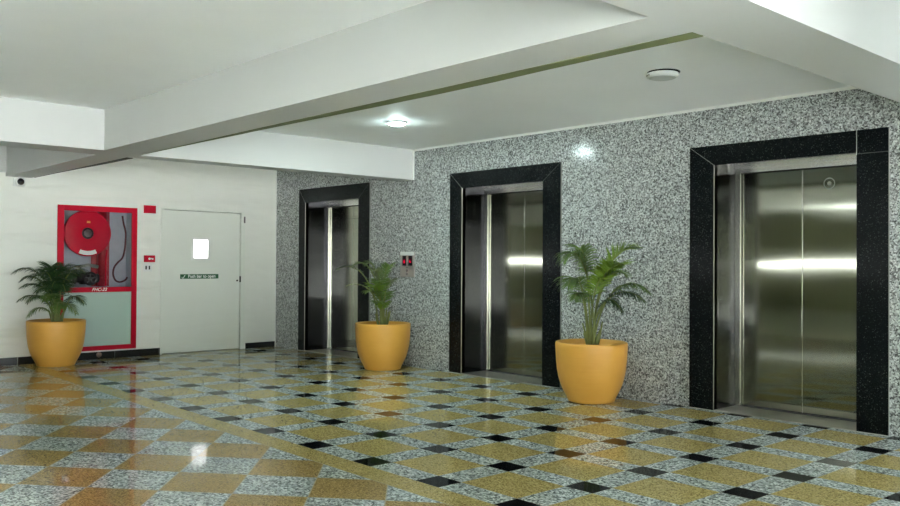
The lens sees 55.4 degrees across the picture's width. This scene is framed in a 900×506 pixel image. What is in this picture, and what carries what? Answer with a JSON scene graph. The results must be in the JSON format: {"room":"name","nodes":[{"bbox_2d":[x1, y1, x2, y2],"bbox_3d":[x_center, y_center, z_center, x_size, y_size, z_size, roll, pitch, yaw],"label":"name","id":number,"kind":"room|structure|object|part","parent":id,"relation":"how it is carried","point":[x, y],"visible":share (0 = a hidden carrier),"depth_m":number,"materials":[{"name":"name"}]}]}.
{"room":"elevator lobby","nodes":[
{"label":"elevator lobby","id":0,"kind":"room"},
{"bbox_2d":[0,158,275,360],"bbox_3d":[-4.125,0.053,11.933,4.801,2.700,0.300,1,-1,-42],"label":"wall","id":1,"kind":"structure","parent":0,"point":[28,214],"depth_m":11.66,"materials":[{"name":"white paint"}]},
{"bbox_2d":[0,146,6,172],"bbox_3d":[-5.611,-1.156,10.354,0.450,0.333,0.030,1,-1,-42],"label":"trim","id":2,"kind":"structure","parent":1,"relation":"attached to","point":[3,149],"depth_m":10.47,"materials":[{"name":"paint"}]},
{"bbox_2d":[13,177,24,186],"bbox_3d":[-5.306,-0.883,10.576,0.135,0.119,0.114,1,-1,-42],"label":"security camera","id":3,"kind":"object","parent":1,"relation":"attached to","point":[19,181],"visible":1,"depth_m":10.55,"materials":[{"name":"white plastic"}]},
{"bbox_2d":[6,147,125,177],"bbox_3d":[-4.333,-1.135,9.515,0.300,0.378,2.995,1,-1,-42],"label":"beam","id":4,"kind":"structure","parent":1,"relation":"attached to","point":[20,162],"depth_m":9.60,"materials":[{"name":"paint"}]},
{"bbox_2d":[0,348,159,365],"bbox_3d":[-4.899,1.341,11.004,2.415,0.094,0.016,1,-1,-42],"label":"baseboard","id":5,"kind":"structure","parent":1,"relation":"attached to","point":[150,351],"depth_m":11.29,"materials":[{"name":"black tile"}]},
{"bbox_2d":[34,157,132,177],"bbox_3d":[-4.170,-0.957,9.609,0.068,0.034,2.875,1,-1,-42],"label":"trim","id":6,"kind":"structure","parent":1,"relation":"attached to","point":[126,158],"depth_m":9.07,"materials":[{"name":"white paint"}]},
{"bbox_2d":[57,204,136,350],"bbox_3d":[-4.722,0.334,11.362,1.029,1.893,0.314,1,-1,-42],"label":"cabinet","id":7,"kind":"object","parent":1,"relation":"attached to","point":[109,313],"visible":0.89,"depth_m":11.41,"materials":[{"name":"red metal"}]},
{"bbox_2d":[69,263,99,285],"bbox_3d":[-4.814,0.285,11.265,0.372,0.300,0.176,1,-1,-42],"label":"valve","id":8,"kind":"object","parent":7,"relation":"in","point":[90,279],"visible":0.84,"depth_m":11.24,"materials":[{"name":"grey metal"}]},
{"bbox_2d":[64,211,110,255],"bbox_3d":[-4.764,-0.258,11.236,0.608,0.608,0.100,1,-1,-42],"label":"hose reel","id":9,"kind":"object","parent":7,"relation":"in","point":[86,233],"visible":1,"depth_m":11.20,"materials":[{"name":"red metal"}]},
{"bbox_3d":[-4.735,-0.010,11.200,0.232,0.073,0.004,1,-1,-42],"label":"label plate","id":10,"kind":"part","parent":9,"relation":"part of","materials":[{"name":"white plastic"}]},
{"bbox_3d":[-4.633,0.868,11.261,0.880,0.706,0.010,1,-1,-42],"label":"panel","id":11,"kind":"part","parent":7,"relation":"part of","materials":[{"name":"glass"}]},
{"bbox_3d":[-4.627,0.481,11.261,0.880,0.067,0.034,1,-1,-42],"label":"rail","id":12,"kind":"part","parent":7,"relation":"part of","materials":[{"name":"red metal"}]},
{"bbox_2d":[91,212,109,285],"bbox_3d":[-4.670,-0.062,11.492,0.240,1.015,0.140,1,-1,-42],"label":"riser pipe","id":13,"kind":"object","parent":7,"relation":"in","point":[99,259],"visible":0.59,"depth_m":11.46,"materials":[{"name":"red metal"}]},
{"bbox_2d":[104,250,107,285],"bbox_3d":[-4.586,0.194,11.429,0.043,0.482,0.028,1,-1,-42],"label":"pipe","id":14,"kind":"object","parent":7,"relation":"in","point":[106,254],"visible":1,"depth_m":11.42,"materials":[{"name":"red metal"}]},
{"bbox_2d":[112,216,127,282],"bbox_3d":[-4.451,-0.051,11.568,0.215,0.908,0.024,1,-1,-42],"label":"hose","id":15,"kind":"object","parent":7,"relation":"in","point":[126,278],"visible":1,"depth_m":11.59,"materials":[{"name":"black rubber"}]},
{"bbox_2d":[143,264,151,270],"bbox_3d":[-4.133,0.204,11.713,0.120,0.098,0.012,1,-1,-42],"label":"wall socket","id":16,"kind":"object","parent":1,"relation":"attached to","point":[146,267],"visible":1,"depth_m":11.71,"materials":[{"name":"white plastic"}]},
{"bbox_2d":[144,255,154,261],"bbox_3d":[-4.112,0.079,11.720,0.150,0.092,0.032,1,-1,-42],"label":"fire alarm","id":17,"kind":"object","parent":1,"relation":"attached to","point":[147,258],"visible":1,"depth_m":11.71,"materials":[{"name":"red plastic"}]},
{"bbox_2d":[144,205,155,213],"bbox_3d":[-4.113,-0.598,11.739,0.169,0.107,0.016,1,-1,-42],"label":"fire alarm","id":18,"kind":"object","parent":1,"relation":"attached to","point":[147,208],"visible":1,"depth_m":11.73,"materials":[{"name":"red plastic"}]},
{"bbox_2d":[160,208,244,354],"bbox_3d":[-3.620,0.396,12.374,1.310,2.030,0.330,1,-1,-42],"label":"door","id":19,"kind":"structure","parent":1,"relation":"in","point":[202,259],"depth_m":12.28,"materials":[{"name":"paint"}]},
{"bbox_2d":[245,341,274,348],"bbox_3d":[-2.854,1.380,12.877,0.492,0.082,0.016,1,-1,-42],"label":"baseboard","id":20,"kind":"structure","parent":1,"relation":"attached to","point":[269,343],"depth_m":12.86,"materials":[{"name":"black tile"}]},
{"bbox_2d":[274,170,276,340],"bbox_3d":[-2.660,0.074,13.064,0.012,2.700,0.012,1,-1,-42],"label":"trim","id":21,"kind":"structure","parent":1,"relation":"attached to","point":[276,170],"depth_m":13.06,"materials":[{"name":"white paint"}]},
{"bbox_2d":[0,0,849,149],"bbox_3d":[-5.604,-1.454,5.046,16.521,0.150,29.000,1,-1,-42],"label":"ceiling","id":22,"kind":"structure","parent":0,"point":[97,54],"depth_m":6.26,"materials":[{"name":"paint"}]},
{"bbox_2d":[0,97,104,153],"bbox_3d":[-7.763,-1.214,4.059,11.990,0.378,0.375,1,-1,-42],"label":"beam","id":23,"kind":"structure","parent":22,"relation":"attached to","point":[29,124],"depth_m":7.67,"materials":[{"name":"paint"}]},
{"bbox_2d":[387,120,406,125],"bbox_3d":[-0.531,-1.296,8.581,0.204,0.032,0.204,1,-1,-42],"label":"recessed light","id":24,"kind":"object","parent":22,"relation":"in","point":[393,122],"visible":1,"depth_m":8.52,"materials":[{"name":"white plastic"}]},
{"bbox_2d":[390,123,404,125],"bbox_3d":[-0.531,-1.285,8.581,0.160,0.012,0.160,1,-1,-42],"label":"diffuser","id":25,"kind":"object","parent":24,"relation":"attached to","point":[393,124],"depth_m":8.54,"materials":[{"name":"white plastic"}]},
{"bbox_2d":[99,0,699,154],"bbox_3d":[-1.093,-1.154,5.949,0.400,0.378,6.120,1,-1,-42],"label":"beam","id":26,"kind":"structure","parent":22,"relation":"attached to","point":[429,45],"depth_m":4.93,"materials":[{"name":"paint"}]},
{"bbox_2d":[142,32,702,154],"bbox_3d":[-0.926,-0.977,6.049,0.119,0.033,6.038,1,-1,-42],"label":"trim","id":27,"kind":"structure","parent":26,"relation":"attached to","point":[687,36],"depth_m":4.75,"materials":[{"name":"green paint"}]},
{"bbox_2d":[646,68,679,80],"bbox_3d":[1.562,-1.300,6.267,0.238,0.048,0.238,1,-1,-42],"label":"smoke detector","id":28,"kind":"object","parent":22,"relation":"attached to","point":[666,74],"visible":1,"depth_m":6.19,"materials":[{"name":"white plastic"}]},
{"bbox_2d":[0,346,899,505],"bbox_3d":[-1.587,1.424,6.904,8.021,0.120,11.135,1,-1,-42],"label":"floor","id":29,"kind":"structure","parent":0,"point":[263,426],"depth_m":6.13,"materials":[{"name":"tile"}]},
{"bbox_2d":[12,261,89,366],"bbox_3d":[-4.885,0.738,10.533,0.955,1.291,0.696,0,-1,0],"label":"potted palm","id":30,"kind":"object","parent":29,"relation":"on","point":[55,341],"visible":1,"depth_m":10.35,"materials":[{"name":"ceramic"}]},
{"bbox_2d":[26,318,85,366],"bbox_3d":[-4.847,1.104,10.541,0.674,0.560,0.674,0,-1,0],"label":"pot","id":31,"kind":"object","parent":29,"relation":"on","point":[52,342],"depth_m":10.30,"materials":[{"name":"yellow ceramic"}]},
{"bbox_2d":[335,259,410,370],"bbox_3d":[-0.932,0.738,10.393,0.911,1.335,0.674,0,-1,0],"label":"potted palm","id":32,"kind":"object","parent":29,"relation":"on","point":[382,345],"visible":1,"depth_m":10.18,"materials":[{"name":"ceramic"}]},
{"bbox_2d":[355,321,410,370],"bbox_3d":[-0.816,1.126,10.389,0.674,0.560,0.674,0,-1,0],"label":"pot","id":33,"kind":"object","parent":29,"relation":"on","point":[381,345],"depth_m":10.14,"materials":[{"name":"yellow ceramic"}]},
{"bbox_2d":[555,338,627,404],"bbox_3d":[1.330,1.114,8.070,0.674,0.560,0.674,0,-1,0],"label":"pot","id":34,"kind":"object","parent":29,"relation":"on","point":[592,371],"depth_m":7.82,"materials":[{"name":"yellow ceramic"}]},
{"bbox_2d":[553,241,651,404],"bbox_3d":[1.401,0.638,8.040,0.935,1.512,0.743,0,-1,0],"label":"potted palm","id":35,"kind":"object","parent":29,"relation":"on","point":[591,369],"visible":1,"depth_m":7.87,"materials":[{"name":"ceramic"}]},
{"bbox_2d":[275,88,899,436],"bbox_3d":[3.770,0.041,6.463,0.550,2.700,18.435,1,-1,-42],"label":"wall","id":36,"kind":"structure","parent":0,"point":[628,182],"depth_m":8.36,"materials":[{"name":"grey stone"}]},
{"bbox_2d":[91,131,412,180],"bbox_3d":[-1.968,-1.122,9.474,3.871,0.378,0.260,1,-1,-42],"label":"beam","id":37,"kind":"structure","parent":36,"relation":"attached to","point":[256,149],"depth_m":9.54,"materials":[{"name":"paint"}]},
{"bbox_2d":[298,182,370,358],"bbox_3d":[-1.479,0.246,12.086,0.465,2.349,1.709,1,-1,-42],"label":"elevator","id":38,"kind":"object","parent":36,"relation":"attached to","point":[335,221],"visible":0.84,"depth_m":12.46,"materials":[{"name":"silver stone"}]},
{"bbox_3d":[-1.538,1.417,12.082,0.383,0.006,1.293,1,-1,-42],"label":"sill","id":39,"kind":"part","parent":38,"relation":"part of","materials":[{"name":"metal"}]},
{"bbox_3d":[-1.565,0.368,12.460,0.035,2.076,0.582,1,-1,-42],"label":"door panel","id":40,"kind":"part","parent":38,"relation":"part of","materials":[{"name":"metal"}]},
{"bbox_3d":[-1.149,0.365,12.005,0.035,2.076,0.642,1,-1,-42],"label":"door panel","id":41,"kind":"part","parent":38,"relation":"part of","materials":[{"name":"metal"}]},
{"bbox_3d":[-1.060,0.240,11.312,0.020,2.349,0.002,1,-1,-42],"label":"edge trim","id":42,"kind":"part","parent":38,"relation":"part of","materials":[{"name":"tile"}]},
{"bbox_2d":[400,252,414,276],"bbox_3d":[-0.534,0.141,10.732,0.026,0.314,0.268,1,-1,-42],"label":"panel","id":43,"kind":"object","parent":36,"relation":"attached to","point":[407,259],"visible":1,"depth_m":10.72,"materials":[{"name":"metal"}]},
{"bbox_2d":[412,151,413,179],"bbox_3d":[-0.457,-1.089,10.672,0.022,0.356,0.015,1,-1,-42],"label":"trim","id":44,"kind":"structure","parent":36,"relation":"attached to","point":[412,151],"depth_m":10.66,"materials":[{"name":"white paint"}]},
{"bbox_2d":[449,162,561,387],"bbox_3d":[0.736,0.233,9.670,0.465,2.349,1.706,1,-1,-42],"label":"elevator","id":45,"kind":"object","parent":36,"relation":"attached to","point":[506,223],"visible":0.87,"depth_m":9.95,"materials":[{"name":"silver stone"}]},
{"bbox_3d":[0.691,1.404,9.650,0.383,0.006,1.250,1,-1,-42],"label":"sill","id":46,"kind":"part","parent":45,"relation":"part of","materials":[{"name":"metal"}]},
{"bbox_3d":[0.671,0.347,10.020,0.035,2.091,0.561,1,-1,-42],"label":"door panel","id":47,"kind":"part","parent":45,"relation":"part of","materials":[{"name":"metal"}]},
{"bbox_3d":[1.073,0.345,9.581,0.035,2.091,0.621,1,-1,-42],"label":"door panel","id":48,"kind":"part","parent":45,"relation":"part of","materials":[{"name":"metal"}]},
{"bbox_3d":[1.153,0.227,8.897,0.020,2.349,0.002,1,-1,-42],"label":"edge trim","id":49,"kind":"part","parent":45,"relation":"part of","materials":[{"name":"stone"}]},
{"bbox_2d":[413,86,857,150],"bbox_3d":[1.609,-1.290,8.426,0.014,0.022,6.100,1,-1,-42],"label":"trim","id":50,"kind":"structure","parent":36,"relation":"attached to","point":[850,87],"depth_m":8.04,"materials":[{"name":"white paint"}]},
{"bbox_2d":[600,0,899,101],"bbox_3d":[-2.036,-1.216,0.667,15.871,0.378,0.395,1,-1,-42],"label":"beam","id":51,"kind":"structure","parent":36,"relation":"attached to","point":[855,43],"depth_m":3.92,"materials":[{"name":"paint"}]},
{"bbox_2d":[689,127,889,435],"bbox_3d":[2.918,0.221,7.289,0.465,2.349,1.716,1,-1,-42],"label":"elevator","id":52,"kind":"object","parent":36,"relation":"attached to","point":[789,294],"visible":1,"depth_m":7.41,"materials":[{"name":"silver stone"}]},
{"bbox_3d":[2.870,0.330,7.620,0.035,2.101,0.553,1,-1,-42],"label":"door panel","id":53,"kind":"part","parent":52,"relation":"part of","materials":[{"name":"metal"}]},
{"bbox_3d":[2.887,1.392,7.253,0.383,0.006,1.234,1,-1,-42],"label":"sill","id":54,"kind":"part","parent":52,"relation":"part of","materials":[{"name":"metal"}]},
{"bbox_3d":[3.267,0.328,7.188,0.035,2.101,0.613,1,-1,-42],"label":"door panel","id":55,"kind":"part","parent":52,"relation":"part of","materials":[{"name":"metal"}]},
{"bbox_3d":[3.339,0.215,6.512,0.020,2.349,0.002,1,-1,-42],"label":"edge trim","id":56,"kind":"part","parent":52,"relation":"part of","materials":[{"name":"stone"}]}
]}

